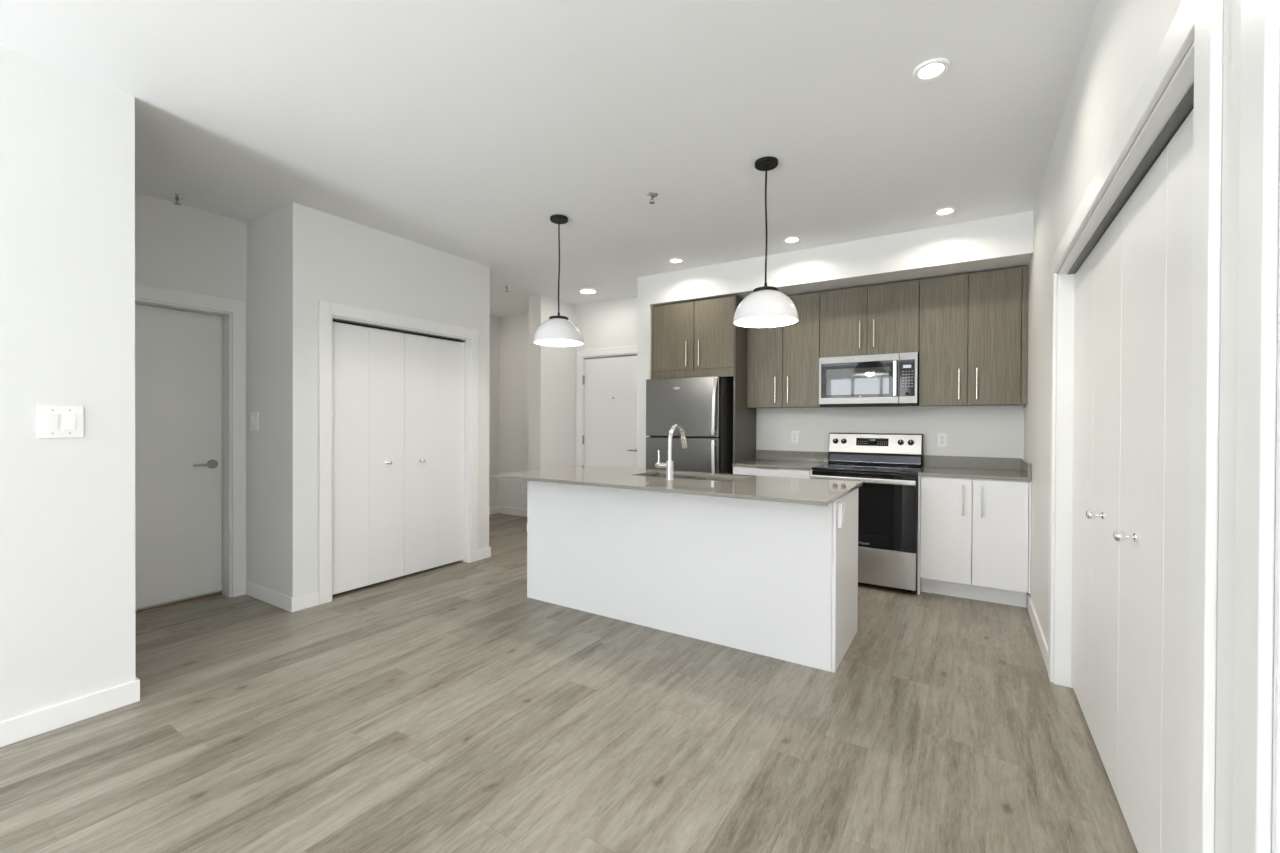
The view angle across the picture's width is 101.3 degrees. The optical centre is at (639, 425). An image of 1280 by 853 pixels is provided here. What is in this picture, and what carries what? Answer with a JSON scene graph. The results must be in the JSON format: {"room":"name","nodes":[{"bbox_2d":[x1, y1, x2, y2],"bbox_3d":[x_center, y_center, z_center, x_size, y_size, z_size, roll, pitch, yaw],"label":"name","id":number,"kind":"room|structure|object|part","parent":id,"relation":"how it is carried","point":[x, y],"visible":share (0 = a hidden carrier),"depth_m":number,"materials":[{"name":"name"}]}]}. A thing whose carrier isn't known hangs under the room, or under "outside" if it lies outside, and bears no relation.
{"room":"open-plan apartment kitchen","nodes":[
{"label":"open-plan apartment kitchen","id":0,"kind":"room"},
{"bbox_2d":[0,45,134,721],"bbox_3d":[-3.748,-0.107,0.165,0.120,2.740,5.303,0,0,32],"label":"wall","id":1,"kind":"structure","parent":0,"point":[67,139],"depth_m":2.19,"materials":[{"name":"white paint"}]},
{"bbox_2d":[37,405,83,437],"bbox_3d":[-2.406,-0.015,2.182,0.014,0.134,0.132,0,0,32],"label":"light switch","id":2,"kind":"object","parent":1,"relation":"attached to","point":[52,421],"visible":1,"depth_m":2.18,"materials":[{"name":"white plastic"}]},
{"bbox_3d":[-2.419,-0.015,2.161,0.001,0.072,0.039,0,0,32],"label":"rocker frame","id":3,"kind":"part","parent":2,"relation":"part of","materials":[{"name":"white plastic"}]},
{"bbox_3d":[-2.393,-0.015,2.203,0.001,0.072,0.039,0,0,32],"label":"rocker frame","id":4,"kind":"part","parent":2,"relation":"part of","materials":[{"name":"white plastic"}]},
{"bbox_2d":[0,676,139,746],"bbox_3d":[-3.750,1.214,0.178,0.146,0.098,5.316,0,0,32],"label":"baseboard","id":5,"kind":"structure","parent":1,"relation":"attached to","point":[28,725],"depth_m":2.20,"materials":[{"name":"white paint"}]},
{"bbox_2d":[135,591,219,610],"bbox_3d":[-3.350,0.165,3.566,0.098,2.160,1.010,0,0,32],"label":"threshold","id":6,"kind":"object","parent":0,"point":[139,609],"depth_m":3.66,"materials":[{"name":"white paint"}]},
{"bbox_2d":[135,192,246,580],"bbox_3d":[-3.648,-0.122,2.839,0.160,2.740,2.544,0,0,32],"label":"wall","id":7,"kind":"structure","parent":0,"point":[181,247],"depth_m":3.58,"materials":[{"name":"white paint"}]},
{"bbox_2d":[135,304,222,614],"bbox_3d":[-3.263,0.224,3.512,0.099,2.044,0.782,0,0,32],"label":"door","id":8,"kind":"structure","parent":7,"relation":"in","point":[178,353],"depth_m":3.63,"materials":[{"name":"white paint"}]},
{"bbox_3d":[-3.085,0.281,3.723,0.021,0.018,0.134,0,0,32],"label":"lever","id":9,"kind":"part","parent":8,"relation":"part of","materials":[{"name":"silver metal"}]},
{"bbox_3d":[-3.074,0.280,3.785,0.050,0.064,0.064,0,0,32],"label":"handle","id":10,"kind":"part","parent":8,"relation":"part of","materials":[{"name":"silver metal"}]},
{"bbox_2d":[135,284,245,597],"bbox_3d":[-3.232,0.171,3.492,0.176,2.151,0.976,0,0,32],"label":"door frame","id":11,"kind":"structure","parent":7,"relation":"attached to","point":[237,308],"depth_m":3.81,"materials":[{"name":"white paint"}]},
{"bbox_2d":[247,202,311,596],"bbox_3d":[-2.650,-0.123,3.786,0.847,2.740,0.120,0,0,32],"label":"wall","id":12,"kind":"structure","parent":0,"point":[279,241],"depth_m":3.61,"materials":[{"name":"white paint"}]},
{"bbox_2d":[250,412,258,430],"bbox_3d":[-2.796,-0.029,3.798,0.125,0.135,0.014,0,0,32],"label":"light switch","id":13,"kind":"object","parent":12,"relation":"attached to","point":[254,416],"visible":1,"depth_m":3.79,"materials":[{"name":"white plastic"}]},
{"bbox_2d":[246,581,318,611],"bbox_3d":[-2.574,1.199,3.761,0.700,0.098,0.176,0,0,32],"label":"baseboard","id":14,"kind":"structure","parent":12,"relation":"attached to","point":[291,604],"depth_m":3.61,"materials":[{"name":"white paint"}]},
{"bbox_2d":[312,209,489,591],"bbox_3d":[-1.891,-0.123,4.314,0.120,2.740,1.580,0,0,32],"label":"wall","id":15,"kind":"structure","parent":0,"point":[354,264],"depth_m":4.10,"materials":[{"name":"white paint"}]},
{"bbox_2d":[332,322,403,594],"bbox_3d":[-2.071,0.239,4.014,0.088,1.974,0.596,0,0,32],"label":"door","id":16,"kind":"structure","parent":15,"relation":"in","point":[368,363],"depth_m":4.00,"materials":[{"name":"white paint"}]},
{"bbox_2d":[319,300,477,604],"bbox_3d":[-1.913,0.187,4.268,0.136,2.121,1.391,0,0,32],"label":"door frame","id":17,"kind":"structure","parent":15,"relation":"attached to","point":[327,309],"depth_m":3.93,"materials":[{"name":"white paint"}]},
{"bbox_2d":[333,319,465,341],"bbox_3d":[-1.924,-0.765,4.272,0.050,0.010,1.199,0,0,32],"label":"door track","id":18,"kind":"object","parent":15,"relation":"attached to","point":[336,320],"visible":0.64,"depth_m":4.21,"materials":[{"name":"grey metal"}]},
{"bbox_2d":[404,333,463,574],"bbox_3d":[-1.753,0.238,4.521,0.088,1.974,0.596,0,0,32],"label":"door","id":19,"kind":"structure","parent":15,"relation":"in","point":[433,367],"depth_m":4.50,"materials":[{"name":"white paint"}]},
{"bbox_2d":[489,315,499,507],"bbox_3d":[-2.486,-0.139,6.648,0.120,2.740,1.746,0,0,32],"label":"wall","id":20,"kind":"structure","parent":0,"point":[494,321],"depth_m":7.28,"materials":[{"name":"white paint"}]},
{"bbox_2d":[499,313,528,508],"bbox_3d":[-1.470,-0.137,7.113,1.348,2.740,0.120,0,0,32],"label":"wall","id":21,"kind":"structure","parent":0,"point":[514,330],"depth_m":7.21,"materials":[{"name":"white paint"}]},
{"bbox_2d":[489,506,526,516],"bbox_3d":[-1.917,1.187,6.304,1.228,0.098,1.733,0,0,32],"label":"baseboard","id":22,"kind":"structure","parent":21,"relation":"attached to","point":[498,509],"depth_m":7.23,"materials":[{"name":"white paint"}]},
{"bbox_2d":[522,485,525,493],"bbox_3d":[-1.568,0.873,7.100,0.074,0.120,0.010,0,0,32],"label":"wall outlet","id":23,"kind":"object","parent":21,"relation":"attached to","point":[523,486],"visible":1,"depth_m":7.10,"materials":[{"name":"white plastic"}]},
{"bbox_2d":[0,0,1096,316],"bbox_3d":[0.679,-1.508,0.030,12.700,0.100,10.020,0,0,32],"label":"ceiling","id":24,"kind":"structure","parent":0,"point":[459,128],"depth_m":2.48,"materials":[{"name":"white paint"}]},
{"bbox_2d":[169,193,184,204],"bbox_3d":[-3.013,-1.466,3.415,0.080,0.051,0.080,0,0,32],"label":"sprinkler","id":25,"kind":"object","parent":24,"relation":"attached to","point":[177,197],"visible":1,"depth_m":3.41,"materials":[{"name":"silver metal"}]},
{"bbox_2d":[533,214,583,346],"bbox_3d":[-0.580,-1.036,3.755,0.356,0.894,0.356,0,0,32],"label":"pendant lamp","id":26,"kind":"object","parent":24,"relation":"hanging from","point":[558,331],"visible":1,"depth_m":3.68,"materials":[{"name":"white ceramic"}]},
{"bbox_3d":[-0.582,-0.674,3.757,0.356,0.169,0.356,0,0,32],"label":"lamp shade","id":27,"kind":"part","parent":26,"relation":"part of","materials":[{"name":"white ceramic"}]},
{"bbox_3d":[-0.579,-1.133,3.754,0.016,0.659,0.010,0,0,32],"label":"cord","id":28,"kind":"part","parent":26,"relation":"part of","materials":[{"name":"black metal"}]},
{"bbox_2d":[579,288,596,293],"bbox_3d":[-0.574,-1.486,5.799,0.194,0.020,0.194,0,0,32],"label":"recessed light","id":29,"kind":"object","parent":24,"relation":"in","point":[582,290],"visible":1,"depth_m":5.76,"materials":[{"name":"white plastic"}]},
{"bbox_2d":[580,290,595,292],"bbox_3d":[-0.574,-1.485,5.799,0.171,0.017,0.171,0,0,32],"label":"diffuser","id":30,"kind":"object","parent":29,"relation":"attached to","point":[582,291],"depth_m":5.79,"materials":[{"name":"white plastic"}]},
{"bbox_2d":[646,192,657,203],"bbox_3d":[0.077,-1.453,3.370,0.080,0.051,0.080,0,0,32],"label":"sprinkler","id":31,"kind":"object","parent":24,"relation":"attached to","point":[651,195],"visible":1,"depth_m":3.36,"materials":[{"name":"silver metal"}]},
{"bbox_2d":[669,258,682,262],"bbox_3d":[0.324,-1.480,4.716,0.132,0.012,0.132,0,0,32],"label":"recessed light","id":32,"kind":"object","parent":24,"relation":"in","point":[672,260],"visible":1,"depth_m":4.71,"materials":[{"name":"white plastic"}]},
{"bbox_2d":[733,156,798,327],"bbox_3d":[0.705,-1.026,2.939,0.356,0.894,0.356,0,0,32],"label":"pendant lamp","id":33,"kind":"object","parent":24,"relation":"hanging from","point":[766,307],"visible":1,"depth_m":2.87,"materials":[{"name":"white ceramic"}]},
{"bbox_3d":[0.704,-0.664,2.941,0.356,0.169,0.356,0,0,32],"label":"lamp shade","id":34,"kind":"part","parent":33,"relation":"part of","materials":[{"name":"white ceramic"}]},
{"bbox_3d":[0.706,-1.123,2.938,0.016,0.659,0.010,0,0,32],"label":"cord","id":35,"kind":"part","parent":33,"relation":"part of","materials":[{"name":"black metal"}]},
{"bbox_2d":[783,236,800,242],"bbox_3d":[1.207,-1.473,4.164,0.132,0.012,0.132,0,0,32],"label":"recessed light","id":36,"kind":"object","parent":24,"relation":"in","point":[792,239],"visible":1,"depth_m":4.16,"materials":[{"name":"white plastic"}]},
{"bbox_2d":[913,58,949,81],"bbox_3d":[1.198,-1.461,2.161,0.132,0.012,0.132,0,0,32],"label":"recessed light","id":37,"kind":"object","parent":24,"relation":"in","point":[931,69],"visible":1,"depth_m":2.15,"materials":[{"name":"white plastic"}]},
{"bbox_2d":[934,207,955,215],"bbox_3d":[2.090,-1.466,3.595,0.132,0.012,0.132,0,0,32],"label":"recessed light","id":38,"kind":"object","parent":24,"relation":"in","point":[943,211],"visible":1,"depth_m":3.60,"materials":[{"name":"white plastic"}]},
{"bbox_2d":[528,294,575,470],"bbox_3d":[-1.003,-0.131,6.410,0.191,2.740,0.817,0,0,32],"label":"wall","id":39,"kind":"structure","parent":0,"point":[552,369],"depth_m":6.15,"materials":[{"name":"white paint"}]},
{"bbox_2d":[0,513,1137,852],"bbox_3d":[0.667,1.332,0.046,12.700,0.100,10.020,0,0,32],"label":"floor","id":40,"kind":"structure","parent":0,"point":[447,708],"depth_m":2.12,"materials":[{"name":"beige laminate"}]},
{"bbox_2d":[646,376,732,474],"bbox_3d":[0.546,0.405,5.153,0.760,1.696,0.747,0,0,32],"label":"refrigerator","id":41,"kind":"object","parent":40,"relation":"on","point":[703,406],"visible":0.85,"depth_m":4.85,"materials":[{"name":"grey metal"}]},
{"bbox_3d":[0.393,0.654,4.911,0.760,1.078,0.070,0,0,32],"label":"door","id":42,"kind":"part","parent":41,"relation":"part of","materials":[{"name":"grey metal"}]},
{"bbox_3d":[0.397,-0.170,4.907,0.760,0.546,0.070,0,0,32],"label":"door","id":43,"kind":"part","parent":41,"relation":"part of","materials":[{"name":"grey metal"}]},
{"bbox_3d":[0.660,0.418,4.672,0.040,0.575,0.052,0,0,32],"label":"handle","id":44,"kind":"part","parent":41,"relation":"part of","materials":[{"name":"silver metal"}]},
{"bbox_3d":[0.662,-0.169,4.668,0.040,0.520,0.052,0,0,32],"label":"handle","id":45,"kind":"part","parent":41,"relation":"part of","materials":[{"name":"silver metal"}]},
{"bbox_2d":[527,481,857,672],"bbox_3d":[0.268,0.815,3.541,2.152,0.892,0.673,0,0,32],"label":"kitchen island","id":46,"kind":"object","parent":40,"relation":"on","point":[778,580],"visible":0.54,"depth_m":3.09,"materials":[{"name":"white laminate"}]},
{"bbox_2d":[493,465,862,505],"bbox_3d":[0.188,0.357,3.455,2.228,0.021,0.985,0,0,32],"label":"island countertop","id":47,"kind":"structure","parent":46,"relation":"on","point":[822,492],"depth_m":3.17,"materials":[{"name":"stone"}]},
{"bbox_2d":[655,424,686,479],"bbox_3d":[0.213,0.168,3.470,0.128,0.356,0.249,0,0,32],"label":"faucet","id":48,"kind":"object","parent":47,"relation":"on","point":[669,466],"visible":1,"depth_m":3.36,"materials":[{"name":"silver metal"}]},
{"bbox_3d":[0.241,0.109,3.442,0.027,0.237,0.208,0,0,32],"label":"spout","id":49,"kind":"part","parent":48,"relation":"part of","materials":[{"name":"silver metal"}]},
{"bbox_2d":[646,474,739,481],"bbox_3d":[0.344,0.458,3.605,0.775,0.180,0.415,0,0,32],"label":"sink","id":50,"kind":"object","parent":47,"relation":"in","point":[652,475],"visible":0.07,"depth_m":3.73,"materials":[{"name":"silver metal"}]},
{"bbox_3d":[0.187,0.458,3.704,0.352,0.178,0.364,0,0,32],"label":"bowl","id":51,"kind":"part","parent":50,"relation":"part of","materials":[{"name":"silver metal"}]},
{"bbox_3d":[0.502,0.461,3.507,0.352,0.178,0.364,0,0,32],"label":"bowl","id":52,"kind":"part","parent":50,"relation":"part of","materials":[{"name":"silver metal"}]},
{"bbox_2d":[837,502,844,527],"bbox_3d":[1.051,0.466,2.732,0.029,0.125,0.080,0,0,32],"label":"wall outlet","id":53,"kind":"object","parent":46,"relation":"attached to","point":[841,505],"visible":1,"depth_m":2.71,"materials":[{"name":"white plastic"}]},
{"bbox_3d":[1.163,0.822,2.961,0.018,0.892,0.640,0,0,32],"label":"panel","id":54,"kind":"part","parent":46,"relation":"part of","materials":[{"name":"white laminate"}]},
{"bbox_2d":[733,295,755,466],"bbox_3d":[1.002,0.036,4.997,0.020,2.438,0.560,0,0,32],"label":"end panel","id":55,"kind":"object","parent":40,"relation":"on","point":[744,418],"visible":0.31,"depth_m":4.88,"materials":[{"name":"brown wood"}]},
{"bbox_2d":[733,466,812,478],"bbox_3d":[1.281,0.812,4.768,0.700,0.892,0.656,0,0,32],"label":"base cabinet","id":56,"kind":"object","parent":40,"relation":"on","point":[759,471],"visible":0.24,"depth_m":4.50,"materials":[{"name":"white laminate"}]},
{"bbox_2d":[732,450,828,469],"bbox_3d":[1.291,0.305,4.775,0.706,0.119,0.633,0,0,32],"label":"countertop","id":57,"kind":"structure","parent":56,"relation":"on","point":[804,460],"depth_m":4.92,"materials":[{"name":"stone"}]},
{"bbox_2d":[810,433,922,592],"bbox_3d":[1.876,0.667,4.325,0.757,1.192,0.720,0,0,32],"label":"range","id":58,"kind":"object","parent":40,"relation":"on","point":[888,494],"visible":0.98,"depth_m":4.04,"materials":[{"name":"grey metal"}]},
{"bbox_3d":[1.703,0.420,4.045,0.749,0.040,0.063,0,0,32],"label":"handle","id":59,"kind":"part","parent":58,"relation":"part of","materials":[{"name":"silver metal"}]},
{"bbox_3d":[1.730,0.656,4.090,0.753,0.571,0.042,0,0,32],"label":"oven door","id":60,"kind":"part","parent":58,"relation":"part of","materials":[{"name":"black glass"}]},
{"bbox_2d":[812,463,921,474],"bbox_3d":[1.864,0.351,4.301,0.757,0.022,0.563,0,0,32],"label":"cooktop","id":61,"kind":"object","parent":58,"relation":"in","point":[827,468],"depth_m":4.17,"materials":[{"name":"black glass"}]},
{"bbox_3d":[1.728,1.084,4.093,0.753,0.275,0.042,0,0,32],"label":"drawer","id":62,"kind":"part","parent":58,"relation":"part of","materials":[{"name":"silver metal"}]},
{"bbox_2d":[917,475,1030,607],"bbox_3d":[2.521,0.822,3.992,0.681,0.892,0.656,0,0,32],"label":"base cabinet","id":63,"kind":"object","parent":40,"relation":"on","point":[973,543],"visible":0.94,"depth_m":3.74,"materials":[{"name":"white laminate"}]},
{"bbox_3d":[2.248,0.819,4.183,0.016,0.892,0.622,0,0,32],"label":"panel","id":64,"kind":"part","parent":63,"relation":"part of","materials":[{"name":"white laminate"}]},
{"bbox_3d":[2.234,0.761,3.836,0.322,0.752,0.019,0,0,32],"label":"door","id":65,"kind":"part","parent":63,"relation":"part of","materials":[{"name":"white laminate"}]},
{"bbox_3d":[2.312,0.536,3.755,0.012,0.220,0.034,0,0,32],"label":"handle","id":66,"kind":"part","parent":63,"relation":"part of","materials":[{"name":"silver metal"}]},
{"bbox_2d":[918,455,1031,480],"bbox_3d":[2.529,0.315,4.000,0.683,0.119,0.633,0,0,32],"label":"countertop","id":67,"kind":"structure","parent":63,"relation":"on","point":[1020,469],"depth_m":4.12,"materials":[{"name":"stone"}]},
{"bbox_3d":[2.408,0.537,3.695,0.012,0.220,0.034,0,0,32],"label":"handle","id":68,"kind":"part","parent":63,"relation":"part of","materials":[{"name":"silver metal"}]},
{"bbox_3d":[2.510,0.763,3.663,0.322,0.752,0.019,0,0,32],"label":"door","id":69,"kind":"part","parent":63,"relation":"part of","materials":[{"name":"white laminate"}]},
{"bbox_2d":[576,296,637,465],"bbox_3d":[-0.146,-0.126,6.218,1.466,2.740,0.120,0,0,32],"label":"wall","id":70,"kind":"structure","parent":0,"point":[610,323],"depth_m":6.30,"materials":[{"name":"white paint"}]},
{"bbox_2d":[577,346,636,465],"bbox_3d":[-0.318,0.160,6.318,1.026,2.166,0.136,0,0,32],"label":"door frame","id":71,"kind":"structure","parent":70,"relation":"attached to","point":[629,349],"depth_m":6.49,"materials":[{"name":"white paint"}]},
{"bbox_2d":[582,354,636,467],"bbox_3d":[-0.348,0.202,6.280,0.843,2.060,0.102,0,0,32],"label":"door","id":72,"kind":"structure","parent":70,"relation":"in","point":[609,439],"depth_m":6.29,"materials":[{"name":"white paint"}]},
{"bbox_2d":[637,275,652,468],"bbox_3d":[0.207,-0.121,5.536,0.144,2.740,0.662,0,0,32],"label":"wall","id":73,"kind":"structure","parent":0,"point":[644,307],"depth_m":5.26,"materials":[{"name":"white paint"}]},
{"bbox_2d":[650,211,1032,305],"bbox_3d":[1.547,-1.336,4.644,3.057,0.288,0.578,0,0,32],"label":"soffit","id":74,"kind":"structure","parent":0,"point":[1005,241],"depth_m":4.18,"materials":[{"name":"white paint"}]},
{"bbox_2d":[756,320,1023,467],"bbox_3d":[1.778,-0.111,4.915,3.177,2.740,0.120,0,0,32],"label":"wall","id":75,"kind":"structure","parent":0,"point":[972,431],"depth_m":4.50,"materials":[{"name":"white paint"}]},
{"bbox_2d":[651,296,733,378],"bbox_3d":[0.619,-0.818,5.221,0.875,0.735,0.581,0,0,32],"label":"upper cabinet","id":76,"kind":"object","parent":75,"relation":"attached to","point":[691,338],"visible":0.87,"depth_m":4.99,"materials":[{"name":"brown wood"}]},
{"bbox_3d":[0.326,-0.859,5.114,0.443,0.651,0.019,0,0,32],"label":"door","id":77,"kind":"part","parent":76,"relation":"part of","materials":[{"name":"brown wood"}]},
{"bbox_3d":[0.443,-0.684,5.009,0.012,0.245,0.034,0,0,32],"label":"handle","id":78,"kind":"part","parent":76,"relation":"part of","materials":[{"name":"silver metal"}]},
{"bbox_3d":[0.554,-0.683,4.940,0.012,0.245,0.034,0,0,32],"label":"handle","id":79,"kind":"part","parent":76,"relation":"part of","materials":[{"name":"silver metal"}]},
{"bbox_3d":[0.688,-0.856,4.887,0.398,0.651,0.019,0,0,32],"label":"door","id":80,"kind":"part","parent":76,"relation":"part of","materials":[{"name":"brown wood"}]},
{"bbox_2d":[747,292,824,407],"bbox_3d":[1.365,-0.674,4.914,0.670,1.013,0.311,0,0,32],"label":"upper cabinet","id":81,"kind":"object","parent":75,"relation":"attached to","point":[783,361],"visible":0.75,"depth_m":4.78,"materials":[{"name":"brown wood"}]},
{"bbox_3d":[1.175,-0.674,4.901,0.320,1.010,0.019,0,0,32],"label":"door","id":82,"kind":"part","parent":81,"relation":"part of","materials":[{"name":"brown wood"}]},
{"bbox_3d":[1.245,-0.329,4.827,0.012,0.237,0.034,0,0,32],"label":"handle","id":83,"kind":"part","parent":81,"relation":"part of","materials":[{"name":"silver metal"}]},
{"bbox_3d":[1.451,-0.672,4.728,0.324,1.010,0.019,0,0,32],"label":"door","id":84,"kind":"part","parent":81,"relation":"part of","materials":[{"name":"brown wood"}]},
{"bbox_2d":[756,450,828,462],"bbox_3d":[1.453,0.294,5.035,0.706,0.098,0.020,0,0,32],"label":"backsplash","id":85,"kind":"structure","parent":75,"relation":"attached to","point":[802,456],"depth_m":5.02,"materials":[{"name":"stone"}]},
{"bbox_2d":[791,431,798,442],"bbox_3d":[1.483,0.111,5.023,0.074,0.120,0.010,0,0,32],"label":"wall outlet","id":86,"kind":"object","parent":75,"relation":"attached to","point":[794,434],"visible":1,"depth_m":5.02,"materials":[{"name":"white plastic"}]},
{"bbox_2d":[820,280,919,357],"bbox_3d":[1.980,-0.883,4.528,0.775,0.585,0.311,0,0,32],"label":"upper cabinet","id":87,"kind":"object","parent":75,"relation":"attached to","point":[883,318],"visible":0.8,"depth_m":4.41,"materials":[{"name":"brown wood"}]},
{"bbox_3d":[1.757,-0.884,4.536,0.384,0.582,0.019,0,0,32],"label":"door","id":88,"kind":"part","parent":87,"relation":"part of","materials":[{"name":"brown wood"}]},
{"bbox_3d":[1.861,-0.768,4.440,0.012,0.230,0.034,0,0,32],"label":"handle","id":89,"kind":"part","parent":87,"relation":"part of","materials":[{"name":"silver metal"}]},
{"bbox_2d":[819,352,918,406],"bbox_3d":[1.962,-0.372,4.498,0.760,0.432,0.382,0,0,32],"label":"microwave","id":90,"kind":"object","parent":87,"relation":"attached to","point":[877,380],"visible":0.99,"depth_m":4.36,"materials":[{"name":"silver metal"}]},
{"bbox_3d":[2.058,-0.380,4.236,0.034,0.283,0.039,0,0,32],"label":"handle","id":91,"kind":"part","parent":90,"relation":"part of","materials":[{"name":"silver metal"}]},
{"bbox_3d":[2.147,-0.380,4.214,0.108,0.293,0.017,0,0,32],"label":"panel","id":92,"kind":"part","parent":90,"relation":"part of","materials":[{"name":"black glass"}]},
{"bbox_3d":[2.153,-0.381,4.209,0.128,0.405,0.022,0,0,32],"label":"control panel","id":93,"kind":"part","parent":90,"relation":"part of","materials":[{"name":"silver metal"}]},
{"bbox_3d":[1.953,-0.767,4.382,0.012,0.230,0.034,0,0,32],"label":"handle","id":94,"kind":"part","parent":87,"relation":"part of","materials":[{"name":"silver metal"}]},
{"bbox_3d":[2.085,-0.881,4.331,0.383,0.582,0.019,0,0,32],"label":"door","id":95,"kind":"part","parent":87,"relation":"part of","materials":[{"name":"brown wood"}]},
{"bbox_2d":[937,433,946,446],"bbox_3d":[2.520,0.122,4.375,0.074,0.120,0.010,0,0,32],"label":"wall outlet","id":96,"kind":"object","parent":75,"relation":"attached to","point":[941,437],"visible":1,"depth_m":4.37,"materials":[{"name":"white plastic"}]},
{"bbox_2d":[924,455,1020,470],"bbox_3d":[2.691,0.304,4.260,0.683,0.098,0.020,0,0,32],"label":"backsplash","id":97,"kind":"structure","parent":75,"relation":"attached to","point":[989,463],"depth_m":4.25,"materials":[{"name":"stone"}]},
{"bbox_2d":[919,266,1027,405],"bbox_3d":[2.608,-0.664,4.136,0.705,1.013,0.311,0,0,32],"label":"upper cabinet","id":98,"kind":"object","parent":75,"relation":"attached to","point":[972,352],"visible":1,"depth_m":4.02,"materials":[{"name":"brown wood"}]},
{"bbox_3d":[2.391,-0.665,4.140,0.328,1.010,0.019,0,0,32],"label":"door","id":99,"kind":"part","parent":98,"relation":"part of","materials":[{"name":"brown wood"}]},
{"bbox_3d":[2.469,-0.320,4.061,0.012,0.237,0.034,0,0,32],"label":"handle","id":100,"kind":"part","parent":98,"relation":"part of","materials":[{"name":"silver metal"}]},
{"bbox_3d":[2.567,-0.319,4.000,0.012,0.237,0.034,0,0,32],"label":"handle","id":101,"kind":"part","parent":98,"relation":"part of","materials":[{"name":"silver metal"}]},
{"bbox_3d":[2.674,-0.663,3.963,0.331,1.010,0.019,0,0,32],"label":"door","id":102,"kind":"part","parent":98,"relation":"part of","materials":[{"name":"brown wood"}]},
{"bbox_2d":[1024,0,1279,852],"bbox_3d":[1.543,-0.093,1.659,0.120,2.740,5.650,0,0,32],"label":"wall","id":103,"kind":"structure","parent":0,"point":[1123,39],"depth_m":1.52,"materials":[{"name":"white paint"}]},
{"bbox_2d":[1027,594,1047,671],"bbox_3d":[2.390,1.223,3.155,0.013,0.098,1.152,0,0,32],"label":"baseboard","id":104,"kind":"structure","parent":103,"relation":"attached to","point":[1042,642],"depth_m":3.06,"materials":[{"name":"white paint"}]},
{"bbox_2d":[1071,208,1122,797],"bbox_3d":[1.841,0.263,2.152,0.088,1.981,0.928,0,0,32],"label":"door","id":105,"kind":"structure","parent":103,"relation":"in","point":[1098,281],"depth_m":2.04,"materials":[{"name":"white paint"}]},
{"bbox_3d":[1.703,0.336,1.964,0.053,0.034,0.034,0,0,32],"label":"knob","id":106,"kind":"part","parent":105,"relation":"part of","materials":[{"name":"silver metal"}]},
{"bbox_2d":[1067,82,1193,274],"bbox_3d":[1.611,-0.733,1.744,0.064,0.004,1.864,0,0,32],"label":"door track","id":107,"kind":"object","parent":103,"relation":"attached to","point":[1186,105],"visible":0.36,"depth_m":1.49,"materials":[{"name":"grey metal"}]},
{"bbox_2d":[1048,0,1222,852],"bbox_3d":[1.590,0.219,1.753,0.136,2.115,2.068,0,0,32],"label":"door frame","id":108,"kind":"structure","parent":103,"relation":"attached to","point":[1200,22],"depth_m":0.97,"materials":[{"name":"white paint"}]},
{"bbox_2d":[1113,108,1193,852],"bbox_3d":[1.348,0.265,1.363,0.088,1.981,0.928,0,0,32],"label":"door","id":109,"kind":"structure","parent":103,"relation":"in","point":[1153,534],"depth_m":1.41,"materials":[{"name":"white paint"}]},
{"bbox_3d":[1.468,0.337,1.590,0.053,0.034,0.034,0,0,32],"label":"knob","id":110,"kind":"part","parent":109,"relation":"part of","materials":[{"name":"silver metal"}]},
{"bbox_2d":[1232,0,1279,852],"bbox_3d":[0.719,0.220,0.362,0.136,2.121,0.982,0,0,32],"label":"door frame","id":111,"kind":"structure","parent":103,"relation":"attached to","point":[1260,19],"depth_m":0.75,"materials":[{"name":"white paint"}]},
{"bbox_3d":[-2.293,-0.131,5.427,1.743,2.740,0.120,0,0,32],"label":"wall","id":112,"kind":"structure","parent":0,"visible":0},
{"bbox_2d":[478,546,490,559],"bbox_3d":[-2.195,1.191,5.362,1.756,0.098,0.159,0,0,32],"label":"baseboard","id":113,"kind":"structure","parent":112,"relation":"attached to","point":[483,553],"depth_m":4.90,"materials":[{"name":"white paint"}]}
]}

